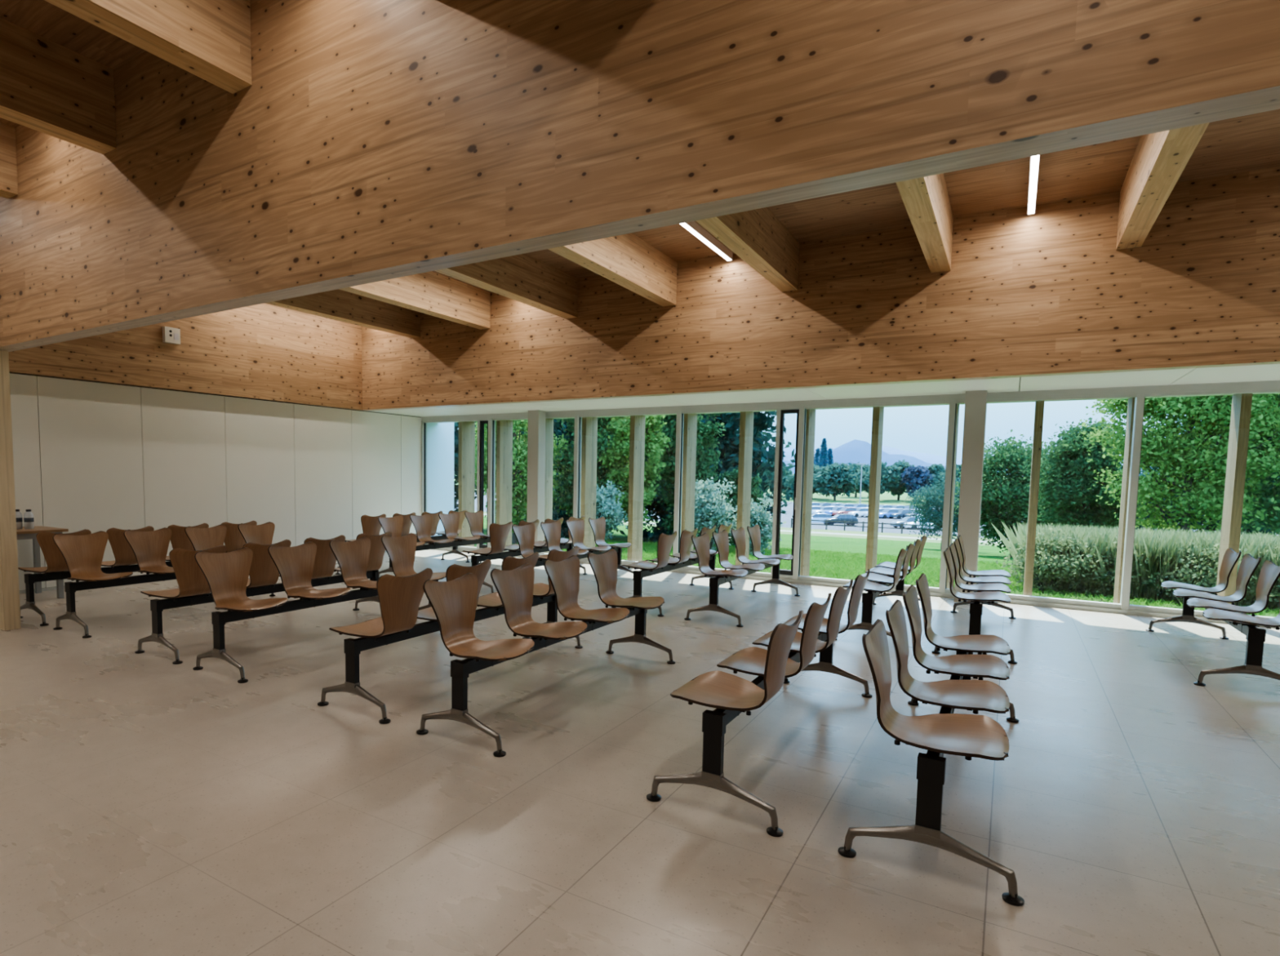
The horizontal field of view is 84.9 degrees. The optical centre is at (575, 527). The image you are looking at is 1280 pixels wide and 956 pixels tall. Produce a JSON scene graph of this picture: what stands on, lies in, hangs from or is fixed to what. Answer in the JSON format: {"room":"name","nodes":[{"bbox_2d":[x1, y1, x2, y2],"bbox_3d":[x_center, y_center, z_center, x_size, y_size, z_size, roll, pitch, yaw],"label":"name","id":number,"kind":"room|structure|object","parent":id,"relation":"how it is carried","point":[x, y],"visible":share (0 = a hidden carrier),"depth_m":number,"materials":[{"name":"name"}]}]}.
{"room":"waiting room","nodes":[
{"label":"waiting room","id":0,"kind":"room"},
{"bbox_2d":[8,372,421,591],"bbox_3d":[-6.210,-0.465,7.524,0.120,2.410,12.600,4,5,32],"label":"wall","id":1,"kind":"structure","parent":0,"point":[95,456],"depth_m":9.25,"materials":[{"name":"paint"}]},
{"bbox_2d":[8,302,362,409],"bbox_3d":[-6.543,-2.402,6.749,0.230,1.560,11.150,4,5,32],"label":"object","id":2,"kind":"structure","parent":1,"relation":"attached to","point":[264,351],"depth_m":9.53,"materials":[{"name":"brown wood"}]},
{"bbox_2d":[162,326,180,344],"bbox_3d":[-5.096,-2.419,8.795,0.062,0.190,0.190,4,5,32],"label":"alarm box","id":3,"kind":"object","parent":2,"relation":"attached to","point":[170,335],"visible":1,"depth_m":8.77,"materials":[{"name":"white plastic"}]},
{"bbox_2d":[421,418,488,550],"bbox_3d":[-2.132,-0.758,12.435,1.584,2.290,0.136,4,5,33],"label":"window","id":4,"kind":"structure","parent":1,"relation":"in","point":[480,455],"depth_m":12.14,"materials":[{"name":"grey metal"}]},
{"bbox_2d":[479,420,488,547],"bbox_3d":[-1.558,-0.733,12.079,0.190,2.200,0.070,4,5,32],"label":"window frame","id":5,"kind":"structure","parent":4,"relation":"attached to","point":[482,423],"depth_m":12.07,"materials":[{"name":"grey metal"}]},
{"bbox_2d":[487,415,574,555],"bbox_3d":[-0.734,-0.672,11.573,1.742,2.290,0.120,4,5,32],"label":"window","id":6,"kind":"structure","parent":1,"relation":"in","point":[491,422],"depth_m":11.95,"materials":[{"name":"grey metal"}]},
{"bbox_2d":[573,411,676,564],"bbox_3d":[0.741,-0.581,10.655,1.742,2.290,0.120,4,5,32],"label":"window","id":7,"kind":"structure","parent":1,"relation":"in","point":[578,418],"depth_m":11.01,"materials":[{"name":"grey metal"}]},
{"bbox_2d":[672,406,799,579],"bbox_3d":[2.219,-0.489,9.726,1.759,2.290,0.136,4,5,33],"label":"window","id":8,"kind":"structure","parent":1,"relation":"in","point":[780,411],"depth_m":9.42,"materials":[{"name":"grey metal"}]},
{"bbox_2d":[775,408,799,575],"bbox_3d":[2.846,-0.460,9.338,0.240,2.200,0.070,4,5,32],"label":"vent","id":9,"kind":"object","parent":8,"relation":"attached to","point":[780,421],"depth_m":9.33,"materials":[{"name":"grey metal"}]},
{"bbox_2d":[360,166,1279,410],"bbox_3d":[2.694,-2.331,7.649,14.950,1.560,0.160,4,5,32],"label":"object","id":10,"kind":"structure","parent":1,"relation":"attached to","point":[1050,291],"depth_m":7.11,"materials":[{"name":"brown wood"}]},
{"bbox_2d":[421,380,1279,628],"bbox_3d":[3.419,-0.456,8.991,14.940,2.460,0.150,4,5,32],"label":"trim","id":11,"kind":"structure","parent":1,"relation":"attached to","point":[1269,384],"depth_m":8.34,"materials":[{"name":"grey metal"}]},
{"bbox_2d":[792,400,949,592],"bbox_3d":[3.692,-0.399,8.818,1.742,2.290,0.120,4,5,32],"label":"window","id":12,"kind":"structure","parent":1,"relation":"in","point":[802,410],"depth_m":9.17,"materials":[{"name":"grey metal"}]},
{"bbox_2d":[938,393,1137,608],"bbox_3d":[5.167,-0.307,7.900,1.742,2.290,0.120,4,5,32],"label":"window","id":13,"kind":"structure","parent":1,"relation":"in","point":[953,404],"depth_m":8.22,"materials":[{"name":"grey metal"}]},
{"bbox_2d":[1120,388,1279,618],"bbox_3d":[6.642,-0.216,6.982,1.742,2.290,0.120,4,5,32],"label":"window","id":14,"kind":"structure","parent":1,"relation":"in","point":[1140,399],"depth_m":7.36,"materials":[{"name":"grey metal"}]},
{"bbox_2d":[426,422,453,536],"bbox_3d":[-2.806,-1.109,13.487,0.390,3.500,0.930,4,5,32],"label":"wall","id":15,"kind":"structure","parent":0,"point":[440,436],"depth_m":13.45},
{"bbox_2d":[0,549,1279,955],"bbox_3d":[0.074,1.205,3.650,15.200,0.150,12.920,4,5,32],"label":"floor","id":16,"kind":"structure","parent":0,"point":[150,805],"depth_m":3.05,"materials":[{"name":"tile"}]},
{"bbox_2d":[0,350,21,631],"bbox_3d":[-5.000,-0.311,6.017,0.430,2.366,0.115,4,5,32],"label":"pillar","id":17,"kind":"structure","parent":16,"relation":"on","point":[10,609],"depth_m":5.92,"materials":[{"name":"brown wood"}]},
{"bbox_2d":[16,525,68,598],"bbox_3d":[-6.000,0.405,7.125,0.650,0.742,1.190,4,5,32],"label":"side table","id":18,"kind":"object","parent":16,"relation":"on","point":[22,534],"visible":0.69,"depth_m":7.44,"materials":[{"name":"brown wood"}]},
{"bbox_2d":[17,520,257,626],"bbox_3d":[-4.370,0.382,7.154,0.591,0.832,2.146,4,5,32],"label":"bench","id":19,"kind":"object","parent":16,"relation":"on","point":[56,568],"visible":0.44,"depth_m":6.68,"materials":[{"name":"wood"}]},
{"bbox_2d":[53,521,275,638],"bbox_3d":[-3.700,0.423,6.737,0.591,0.832,2.146,4,5,32],"label":"bench","id":20,"kind":"object","parent":16,"relation":"on","point":[83,555],"visible":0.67,"depth_m":6.30,"materials":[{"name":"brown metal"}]},
{"bbox_2d":[134,531,392,664],"bbox_3d":[-2.538,0.495,6.014,0.591,0.832,2.146,4,5,32],"label":"bench","id":21,"kind":"object","parent":16,"relation":"on","point":[193,588],"visible":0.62,"depth_m":5.56,"materials":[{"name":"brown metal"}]},
{"bbox_2d":[192,533,445,683],"bbox_3d":[-1.869,0.537,5.597,0.591,0.832,2.146,4,5,32],"label":"bench","id":22,"kind":"object","parent":16,"relation":"on","point":[226,575],"visible":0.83,"depth_m":5.34,"materials":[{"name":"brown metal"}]},
{"bbox_2d":[335,509,469,574],"bbox_3d":[-2.459,0.181,10.204,0.591,0.832,2.146,4,5,32],"label":"bench","id":23,"kind":"object","parent":16,"relation":"on","point":[371,526],"visible":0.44,"depth_m":9.92,"materials":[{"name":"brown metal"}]},
{"bbox_2d":[377,510,503,578],"bbox_3d":[-1.789,0.222,9.787,0.591,0.832,2.146,4,5,32],"label":"bench","id":24,"kind":"object","parent":16,"relation":"on","point":[422,524],"visible":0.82,"depth_m":9.75,"materials":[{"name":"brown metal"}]},
{"bbox_2d":[317,546,582,724],"bbox_3d":[-0.737,0.607,4.893,0.591,0.832,2.146,4,5,32],"label":"bench","id":25,"kind":"object","parent":16,"relation":"on","point":[400,597],"visible":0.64,"depth_m":4.16,"materials":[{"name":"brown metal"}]},
{"bbox_2d":[462,515,586,593],"bbox_3d":[-0.627,0.294,9.064,0.591,0.832,2.146,4,5,32],"label":"bench","id":26,"kind":"object","parent":16,"relation":"on","point":[499,533],"visible":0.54,"depth_m":8.45,"materials":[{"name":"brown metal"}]},
{"bbox_2d":[526,409,546,555],"bbox_3d":[-0.633,-0.662,11.262,0.210,2.410,0.200,4,5,32],"label":"steel column","id":27,"kind":"structure","parent":16,"relation":"on","point":[536,419],"depth_m":11.17,"materials":[{"name":"metal"}]},
{"bbox_2d":[416,548,675,757],"bbox_3d":[-0.046,0.650,4.463,0.591,0.832,2.146,4,5,32],"label":"bench","id":28,"kind":"object","parent":16,"relation":"on","point":[453,602],"visible":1,"depth_m":4.21,"materials":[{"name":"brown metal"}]},
{"bbox_2d":[511,516,633,579],"bbox_3d":[0.042,0.336,8.647,0.591,0.832,2.146,4,5,32],"label":"bench","id":29,"kind":"object","parent":16,"relation":"on","point":[525,535],"visible":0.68,"depth_m":8.65,"materials":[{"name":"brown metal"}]},
{"bbox_2d":[613,523,733,616],"bbox_3d":[1.187,0.404,7.964,0.591,0.832,2.146,4,5,32],"label":"bench","id":30,"kind":"object","parent":16,"relation":"on","point":[665,562],"visible":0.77,"depth_m":7.47,"materials":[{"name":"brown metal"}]},
{"bbox_2d":[684,524,799,626],"bbox_3d":[1.878,0.447,7.534,0.591,0.832,2.146,4,5,32],"label":"bench","id":31,"kind":"object","parent":16,"relation":"on","point":[701,544],"visible":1,"depth_m":7.36,"materials":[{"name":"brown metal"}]},
{"bbox_2d":[646,568,872,836],"bbox_3d":[1.120,0.722,3.737,0.591,0.832,2.146,4,5,32],"label":"bench","id":32,"kind":"object","parent":16,"relation":"on","point":[731,695],"visible":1,"depth_m":3.08,"materials":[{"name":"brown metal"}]},
{"bbox_2d":[835,533,928,639],"bbox_3d":[3.031,0.521,6.787,0.591,0.832,2.146,4,5,32],"label":"bench","id":33,"kind":"object","parent":16,"relation":"on","point":[884,575],"visible":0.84,"depth_m":6.34,"materials":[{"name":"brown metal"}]},
{"bbox_2d":[838,573,1024,906],"bbox_3d":[1.796,0.764,3.316,0.591,0.832,2.146,4,5,32],"label":"bench","id":34,"kind":"object","parent":16,"relation":"on","point":[968,735],"visible":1,"depth_m":2.75,"materials":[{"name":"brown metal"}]},
{"bbox_2d":[953,390,987,601],"bbox_3d":[4.555,-0.341,8.032,0.210,2.410,0.200,4,5,32],"label":"steel column","id":35,"kind":"structure","parent":16,"relation":"on","point":[975,402],"depth_m":7.93,"materials":[{"name":"metal"}]},
{"bbox_2d":[931,534,1017,663],"bbox_3d":[3.707,0.563,6.366,0.591,0.832,2.146,4,5,32],"label":"bench","id":36,"kind":"object","parent":16,"relation":"on","point":[988,587],"visible":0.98,"depth_m":6.11,"materials":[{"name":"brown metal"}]},
{"bbox_2d":[1146,547,1279,686],"bbox_3d":[5.143,0.643,5.578,0.591,0.832,2.146,4,5,32],"label":"bench","id":37,"kind":"object","parent":16,"relation":"on","point":[1217,607],"visible":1,"depth_m":5.32,"materials":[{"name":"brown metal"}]},
{"bbox_2d":[0,0,1279,292],"bbox_3d":[-0.214,-2.851,2.783,15.200,0.120,11.600,4,5,32],"label":"ceiling","id":38,"kind":"structure","parent":0,"point":[1251,142],"depth_m":5.88,"materials":[{"name":"wood"}]},
{"bbox_2d":[0,122,17,199],"bbox_3d":[-5.821,-2.645,3.005,0.176,0.492,5.588,4,5,32],"label":"joist","id":39,"kind":"object","parent":38,"relation":"attached to","point":[8,163],"visible":1,"depth_m":5.28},
{"bbox_2d":[0,17,116,154],"bbox_3d":[-4.545,-2.566,2.211,0.176,0.492,5.588,4,5,32],"label":"joist","id":40,"kind":"object","parent":38,"relation":"attached to","point":[46,86],"visible":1,"depth_m":4.25,"materials":[{"name":"wood"}]},
{"bbox_2d":[44,0,251,93],"bbox_3d":[-3.304,-2.489,1.438,0.176,0.492,5.588,4,5,32],"label":"joist","id":41,"kind":"object","parent":38,"relation":"attached to","point":[210,40],"visible":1,"depth_m":3.50,"materials":[{"name":"wood"}]},
{"bbox_2d":[265,288,420,337],"bbox_3d":[-3.881,-3.020,8.435,0.176,0.502,5.400,4,5,32],"label":"joist","id":42,"kind":"object","parent":38,"relation":"attached to","point":[338,304],"visible":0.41,"depth_m":9.68,"materials":[{"name":"wood"}]},
{"bbox_2d":[339,271,490,329],"bbox_3d":[-2.719,-2.948,7.712,0.176,0.502,5.400,4,5,32],"label":"joist","id":43,"kind":"object","parent":38,"relation":"attached to","point":[430,293],"visible":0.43,"depth_m":9.03,"materials":[{"name":"wood"}]},
{"bbox_2d":[434,253,577,319],"bbox_3d":[-1.473,-2.871,6.936,0.176,0.502,5.400,4,5,32],"label":"joist","id":44,"kind":"object","parent":38,"relation":"attached to","point":[524,278],"visible":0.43,"depth_m":8.23,"materials":[{"name":"wood"}]},
{"bbox_2d":[548,232,677,306],"bbox_3d":[-0.278,-2.797,6.192,0.176,0.502,5.400,4,5,32],"label":"joist","id":45,"kind":"object","parent":38,"relation":"attached to","point":[627,260],"visible":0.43,"depth_m":7.46,"materials":[{"name":"wood"}]},
{"bbox_2d":[0,0,1279,351],"bbox_3d":[0.464,-1.956,2.503,13.260,1.602,0.145,4,5,32],"label":"ceiling beam","id":46,"kind":"structure","parent":38,"relation":"attached to","point":[368,141],"depth_m":2.84,"materials":[{"name":"brown wood"}]},
{"bbox_2d":[680,221,733,261],"bbox_3d":[1.064,-3.034,6.875,0.066,0.091,2.708,4,5,32],"label":"strip light","id":47,"kind":"object","parent":38,"relation":"attached to","point":[693,227],"visible":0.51,"depth_m":7.40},
{"bbox_2d":[695,207,799,291],"bbox_3d":[0.952,-2.720,5.427,0.176,0.502,5.400,4,5,32],"label":"joist","id":48,"kind":"object","parent":38,"relation":"attached to","point":[757,237],"visible":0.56,"depth_m":6.65,"materials":[{"name":"wood"}]},
{"bbox_2d":[895,173,953,273],"bbox_3d":[2.215,-2.642,4.641,0.176,0.502,5.400,4,5,32],"label":"joist","id":49,"kind":"object","parent":38,"relation":"attached to","point":[926,200],"visible":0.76,"depth_m":5.74,"materials":[{"name":"wood"}]},
{"bbox_2d":[1026,155,1039,214],"bbox_3d":[3.527,-2.881,5.342,0.066,0.091,2.708,4,5,32],"label":"strip light","id":50,"kind":"object","parent":38,"relation":"attached to","point":[1034,160],"visible":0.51,"depth_m":5.83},
{"bbox_2d":[1115,122,1209,249],"bbox_3d":[3.465,-2.565,3.862,0.176,0.502,5.400,4,5,32],"label":"joist","id":51,"kind":"object","parent":38,"relation":"attached to","point":[1159,159],"visible":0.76,"depth_m":4.97,"materials":[{"name":"wood"}]},
{"bbox_2d":[367,364,1279,417],"bbox_3d":[3.115,-1.626,8.348,14.900,0.059,1.390,4,5,32],"label":"ceiling","id":52,"kind":"structure","parent":0,"point":[1266,372],"depth_m":7.88,"materials":[{"name":"paint"}]},
{"label":"outside","id":53,"kind":"structure","parent":0,"visible":0},
{"bbox_2d":[474,511,1001,542],"bbox_3d":[18.088,-0.105,76.418,170.000,1.269,21.500,4,5,32],"label":"ground","id":54,"kind":"structure","parent":53,"point":[651,522],"depth_m":67.68,"materials":[{"name":"plant"}]},
{"bbox_2d":[791,518,993,537],"bbox_3d":[36.819,0.340,76.235,26.140,1.450,0.140,4,5,32],"label":"fence","id":55,"kind":"object","parent":54,"relation":"on","point":[826,521],"visible":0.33,"depth_m":78.82,"materials":[{"name":"grey metal"}]},
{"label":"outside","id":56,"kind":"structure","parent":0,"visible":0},
{"bbox_3d":[3.638,0.940,9.348,15.400,0.330,0.530,4,5,32],"label":"sill","id":57,"kind":"structure","parent":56,"visible":0},
{"bbox_2d":[457,421,475,546],"bbox_3d":[-1.992,-0.754,12.781,0.080,2.363,0.360,4,5,32],"label":"timber fin","id":58,"kind":"object","parent":57,"relation":"on","point":[466,428],"visible":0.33,"depth_m":12.71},
{"bbox_2d":[496,419,512,546],"bbox_3d":[-1.255,-0.708,12.322,0.080,2.363,0.360,4,5,32],"label":"timber fin","id":59,"kind":"object","parent":57,"relation":"on","point":[504,428],"visible":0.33,"depth_m":12.24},
{"bbox_2d":[544,418,553,553],"bbox_3d":[-0.517,-0.662,11.863,0.080,2.363,0.360,4,5,32],"label":"timber fin","id":60,"kind":"object","parent":57,"relation":"on","point":[549,422],"visible":0.27,"depth_m":11.87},
{"bbox_2d":[580,417,597,547],"bbox_3d":[0.220,-0.617,11.404,0.080,2.363,0.360,4,5,32],"label":"timber fin","id":61,"kind":"object","parent":57,"relation":"on","point":[589,424],"visible":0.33,"depth_m":11.32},
{"bbox_2d":[626,415,645,561],"bbox_3d":[0.958,-0.571,10.945,0.080,2.363,0.360,4,5,32],"label":"timber fin","id":62,"kind":"object","parent":57,"relation":"on","point":[637,438],"visible":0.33,"depth_m":10.86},
{"bbox_2d":[680,413,697,565],"bbox_3d":[1.696,-0.525,10.486,0.080,2.363,0.360,4,5,32],"label":"timber fin","id":63,"kind":"object","parent":57,"relation":"on","point":[690,429],"visible":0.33,"depth_m":10.38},
{"bbox_2d":[735,411,753,564],"bbox_3d":[2.433,-0.480,10.027,0.080,2.363,0.360,4,5,32],"label":"timber fin","id":64,"kind":"object","parent":57,"relation":"on","point":[746,420],"visible":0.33,"depth_m":9.91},
{"bbox_2d":[800,408,815,576],"bbox_3d":[3.171,-0.434,9.568,0.080,2.363,0.360,4,5,32],"label":"timber fin","id":65,"kind":"object","parent":57,"relation":"on","point":[811,413],"visible":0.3,"depth_m":9.48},
{"bbox_2d":[865,406,884,581],"bbox_3d":[3.908,-0.389,9.108,0.080,2.363,0.360,4,5,32],"label":"timber fin","id":66,"kind":"object","parent":57,"relation":"on","point":[877,411],"visible":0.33,"depth_m":8.98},
{"bbox_2d":[946,404,959,588],"bbox_3d":[4.646,-0.343,8.649,0.080,2.363,0.360,4,5,32],"label":"timber fin","id":67,"kind":"object","parent":57,"relation":"on","point":[957,405],"visible":0.13,"depth_m":8.54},
{"bbox_2d":[1022,400,1044,595],"bbox_3d":[5.383,-0.297,8.190,0.080,2.363,0.360,4,5,32],"label":"timber fin","id":68,"kind":"object","parent":57,"relation":"on","point":[1039,405],"visible":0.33,"depth_m":8.04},
{"bbox_2d":[1113,397,1135,603],"bbox_3d":[6.121,-0.252,7.731,0.080,2.363,0.360,4,5,32],"label":"timber fin","id":69,"kind":"object","parent":57,"relation":"on","point":[1131,406],"visible":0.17,"depth_m":7.67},
{"bbox_2d":[1216,393,1252,604],"bbox_3d":[6.859,-0.206,7.272,0.080,2.363,0.360,4,5,32],"label":"column","id":70,"kind":"structure","parent":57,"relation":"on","point":[1241,410],"depth_m":7.15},
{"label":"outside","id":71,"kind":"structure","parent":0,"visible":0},
{"bbox_2d":[782,439,1279,477],"bbox_3d":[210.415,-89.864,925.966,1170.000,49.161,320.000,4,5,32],"label":"hill","id":72,"kind":"structure","parent":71,"point":[855,451],"depth_m":785.80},
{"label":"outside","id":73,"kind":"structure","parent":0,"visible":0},
{"bbox_2d":[766,445,1123,466],"bbox_3d":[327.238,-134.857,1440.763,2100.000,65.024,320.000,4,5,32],"label":"hills","id":74,"kind":"structure","parent":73,"point":[928,458],"depth_m":1246.24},
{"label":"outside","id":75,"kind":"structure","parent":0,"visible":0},
{"bbox_2d":[474,515,1182,608],"bbox_3d":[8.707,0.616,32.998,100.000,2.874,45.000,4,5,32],"label":"lawn","id":76,"kind":"structure","parent":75,"point":[990,553],"depth_m":31.11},
{"bbox_2d":[453,422,487,511],"bbox_3d":[-5.468,-4.128,28.096,7.342,8.710,6.011,4,5,36],"label":"broadleaf tree","id":77,"kind":"object","parent":76,"relation":"on","point":[455,424],"visible":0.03,"depth_m":26.71,"materials":[{"name":"green plant"}]},
{"bbox_2d":[475,419,573,543],"bbox_3d":[-1.544,-1.771,18.000,2.904,4.810,2.733,1,4,-5],"label":"tree","id":78,"kind":"object","parent":76,"relation":"on","point":[519,442],"visible":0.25,"depth_m":17.62,"materials":[{"name":"green plant"}]},
{"bbox_2d":[512,417,652,539],"bbox_3d":[-0.222,-3.708,24.687,6.960,8.542,5.943,3,5,28],"label":"broadleaf tree","id":79,"kind":"object","parent":76,"relation":"on","point":[564,530],"visible":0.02,"depth_m":23.63,"materials":[{"name":"green plant"}]},
{"bbox_2d":[552,416,630,516],"bbox_3d":[0.392,-1.709,18.002,2.605,4.871,2.153,1,4,5],"label":"tree","id":80,"kind":"object","parent":76,"relation":"on","point":[567,476],"visible":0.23,"depth_m":17.71,"materials":[{"name":"green plant"}]},
{"bbox_2d":[595,480,627,546],"bbox_3d":[0.728,-0.203,16.190,1.348,1.765,1.403,4,5,32],"label":"bush","id":81,"kind":"object","parent":76,"relation":"on","point":[606,504],"visible":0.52,"depth_m":15.96,"materials":[{"name":"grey plant"}]},
{"bbox_2d":[596,414,671,525],"bbox_3d":[1.389,-1.600,17.287,1.930,4.792,1.672,1,4,5],"label":"tree","id":82,"kind":"object","parent":76,"relation":"on","point":[654,441],"visible":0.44,"depth_m":17.09,"materials":[{"name":"green plant"}]},
{"bbox_2d":[625,415,733,542],"bbox_3d":[3.068,-3.773,24.940,5.751,8.987,6.309,-2,5,-35],"label":"broadleaf tree","id":83,"kind":"object","parent":76,"relation":"on","point":[653,536],"visible":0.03,"depth_m":24.72,"materials":[{"name":"green plant"}]},
{"bbox_2d":[644,413,725,534],"bbox_3d":[2.768,-1.987,18.736,2.280,5.643,2.260,-2,5,-34],"label":"tree","id":84,"kind":"object","parent":76,"relation":"on","point":[703,442],"visible":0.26,"depth_m":18.50,"materials":[{"name":"green plant"}]},
{"bbox_2d":[693,476,737,554],"bbox_3d":[3.231,-0.203,16.672,1.502,2.000,1.536,3,5,22],"label":"bush","id":85,"kind":"object","parent":76,"relation":"on","point":[710,510],"visible":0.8,"depth_m":16.43,"materials":[{"name":"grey plant"}]},
{"bbox_2d":[655,411,795,546],"bbox_3d":[4.728,-3.421,22.067,4.826,8.576,5.211,0,4,-6],"label":"broadleaf tree","id":86,"kind":"object","parent":76,"relation":"on","point":[729,442],"visible":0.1,"depth_m":21.10,"materials":[{"name":"green plant"}]},
{"bbox_2d":[717,466,764,550],"bbox_3d":[4.459,-0.376,18.988,1.422,2.572,1.678,-3,6,-40],"label":"tree","id":87,"kind":"object","parent":76,"relation":"on","point":[732,476],"visible":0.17,"depth_m":18.76,"materials":[{"name":"green plant"}]},
{"bbox_2d":[725,492,786,555],"bbox_3d":[4.372,0.002,16.808,1.163,1.697,1.338,-1,5,-18],"label":"bush","id":88,"kind":"object","parent":76,"relation":"on","point":[762,519],"visible":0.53,"depth_m":16.58,"materials":[{"name":"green plant"}]},
{"bbox_2d":[474,540,1279,617],"bbox_3d":[6.755,0.841,14.838,14.512,0.921,12.214,4,5,32],"label":"grass","id":89,"kind":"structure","parent":76,"relation":"on","point":[825,563],"depth_m":13.20,"materials":[{"name":"plant"}]},
{"bbox_2d":[900,465,982,549],"bbox_3d":[16.826,-0.797,31.877,3.641,4.081,2.925,4,5,37],"label":"tree","id":90,"kind":"object","parent":76,"relation":"on","point":[924,509],"visible":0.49,"depth_m":31.75,"materials":[{"name":"green plant"}]},
{"bbox_2d":[953,429,1063,557],"bbox_3d":[16.442,-1.155,26.075,4.060,5.016,4.554,-3,6,-43],"label":"tree","id":91,"kind":"object","parent":76,"relation":"on","point":[997,497],"visible":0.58,"depth_m":25.78,"materials":[{"name":"green plant"}]},
{"bbox_2d":[995,522,1104,595],"bbox_3d":[6.924,0.520,10.159,1.274,1.195,1.250,4,6,40],"label":"shrub","id":92,"kind":"object","parent":76,"relation":"on","point":[1060,566],"visible":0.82,"depth_m":9.98,"materials":[{"name":"green plant"}]},
{"bbox_2d":[1022,417,1152,529],"bbox_3d":[14.156,-0.844,19.389,2.616,4.438,2.977,-2,5,-30],"label":"tree","id":93,"kind":"object","parent":76,"relation":"on","point":[1065,482],"visible":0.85,"depth_m":19.02,"materials":[{"name":"green plant"}]},
{"bbox_2d":[1066,530,1163,597],"bbox_3d":[7.693,0.611,9.926,1.323,1.108,1.172,4,5,32],"label":"shrub","id":94,"kind":"object","parent":76,"relation":"on","point":[1100,582],"visible":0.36,"depth_m":9.80,"materials":[{"name":"green plant"}]},
{"bbox_2d":[991,520,1279,612],"bbox_3d":[9.453,0.589,10.532,5.600,1.320,4.246,4,5,32],"label":"reeds","id":95,"kind":"object","parent":76,"relation":"on","point":[1155,542],"visible":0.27,"depth_m":9.65,"materials":[{"name":"green plant"}]},
{"bbox_2d":[1062,393,1279,533],"bbox_3d":[13.419,-1.804,15.131,3.717,6.458,4.048,-2,5,-32],"label":"tree","id":96,"kind":"object","parent":76,"relation":"on","point":[1209,493],"visible":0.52,"depth_m":14.71,"materials":[{"name":"green plant"}]},
{"bbox_2d":[1137,538,1256,608],"bbox_3d":[8.377,0.664,9.312,1.353,1.078,1.068,5,6,41],"label":"shrub","id":97,"kind":"object","parent":76,"relation":"on","point":[1197,576],"visible":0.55,"depth_m":9.18,"materials":[{"name":"green plant"}]},
{"bbox_2d":[1139,425,1279,537],"bbox_3d":[23.531,-1.242,25.455,7.151,5.876,6.287,4,5,32],"label":"tree","id":98,"kind":"object","parent":76,"relation":"on","point":[1201,523],"visible":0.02,"depth_m":24.89,"materials":[{"name":"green plant"}]},
{"bbox_2d":[1146,394,1279,537],"bbox_3d":[16.347,-2.405,15.646,5.789,7.922,6.251,-2,5,-37],"label":"tree","id":99,"kind":"object","parent":76,"relation":"on","point":[1266,501],"visible":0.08,"depth_m":15.49,"materials":[{"name":"green plant"}]},
{"bbox_2d":[1239,537,1279,604],"bbox_3d":[9.146,0.692,8.997,1.126,1.129,1.281,-2,5,-29],"label":"shrub","id":100,"kind":"object","parent":76,"relation":"on","point":[1276,593],"visible":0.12,"depth_m":8.93,"materials":[{"name":"green plant"}]},
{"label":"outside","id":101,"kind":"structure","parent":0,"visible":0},
{"bbox_2d":[454,492,1279,538],"bbox_3d":[31.473,-3.717,135.458,270.000,0.001,93.000,4,5,32],"label":"ground","id":102,"kind":"structure","parent":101,"point":[787,517],"depth_m":91.48,"materials":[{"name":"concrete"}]},
{"bbox_2d":[823,513,857,525],"bbox_3d":[34.283,-1.001,90.258,4.180,1.460,1.800,1,4,3],"label":"car","id":103,"kind":"object","parent":102,"relation":"on","point":[840,517],"visible":0.77,"depth_m":89.44,"materials":[{"name":"white paint"}]},
{"bbox_3d":[3.527,-2.438,8.834,15.200,1.500,0.120,4,5,32],"label":"wall","id":104,"kind":"structure","parent":0,"visible":0},
{"bbox_2d":[440,392,1279,422],"bbox_3d":[3.667,-1.875,9.114,15.400,0.590,0.480,4,5,32],"label":"roof overhang","id":105,"kind":"object","parent":104,"relation":"attached to","point":[1258,393],"depth_m":8.70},
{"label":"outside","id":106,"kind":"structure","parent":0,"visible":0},
{"bbox_2d":[453,471,1004,505],"bbox_3d":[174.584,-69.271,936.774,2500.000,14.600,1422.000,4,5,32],"label":"field","id":107,"kind":"structure","parent":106,"point":[885,499],"depth_m":189.58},
{"bbox_2d":[813,462,860,500],"bbox_3d":[67.578,-11.922,181.841,12.776,10.460,11.443,4,5,32],"label":"tree","id":108,"kind":"object","parent":107,"relation":"on","point":[831,479],"visible":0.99,"depth_m":179.28,"materials":[{"name":"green plant"}]},
{"bbox_2d":[854,461,902,497],"bbox_3d":[78.247,-11.831,179.839,12.061,10.680,10.064,4,5,32],"label":"tree","id":109,"kind":"object","parent":107,"relation":"on","point":[890,476],"visible":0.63,"depth_m":177.88,"materials":[{"name":"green plant"}]},
{"bbox_2d":[887,459,915,500],"bbox_3d":[85.846,-12.544,185.212,10.094,11.174,9.722,4,5,32],"label":"tree","id":110,"kind":"object","parent":107,"relation":"on","point":[898,491],"visible":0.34,"depth_m":183.28,"materials":[{"name":"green plant"}]},
{"bbox_2d":[900,465,934,502],"bbox_3d":[86.252,-10.962,175.746,8.096,9.803,7.813,4,5,32],"label":"tree","id":111,"kind":"object","parent":107,"relation":"on","point":[913,477],"visible":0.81,"depth_m":174.06,"materials":[{"name":"blue plant"}]},
{"bbox_2d":[925,463,945,497],"bbox_3d":[91.319,-11.026,175.453,11.377,9.997,9.023,4,5,32],"label":"tree","id":112,"kind":"object","parent":107,"relation":"on","point":[934,469],"visible":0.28,"depth_m":174.61,"materials":[{"name":"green plant"}]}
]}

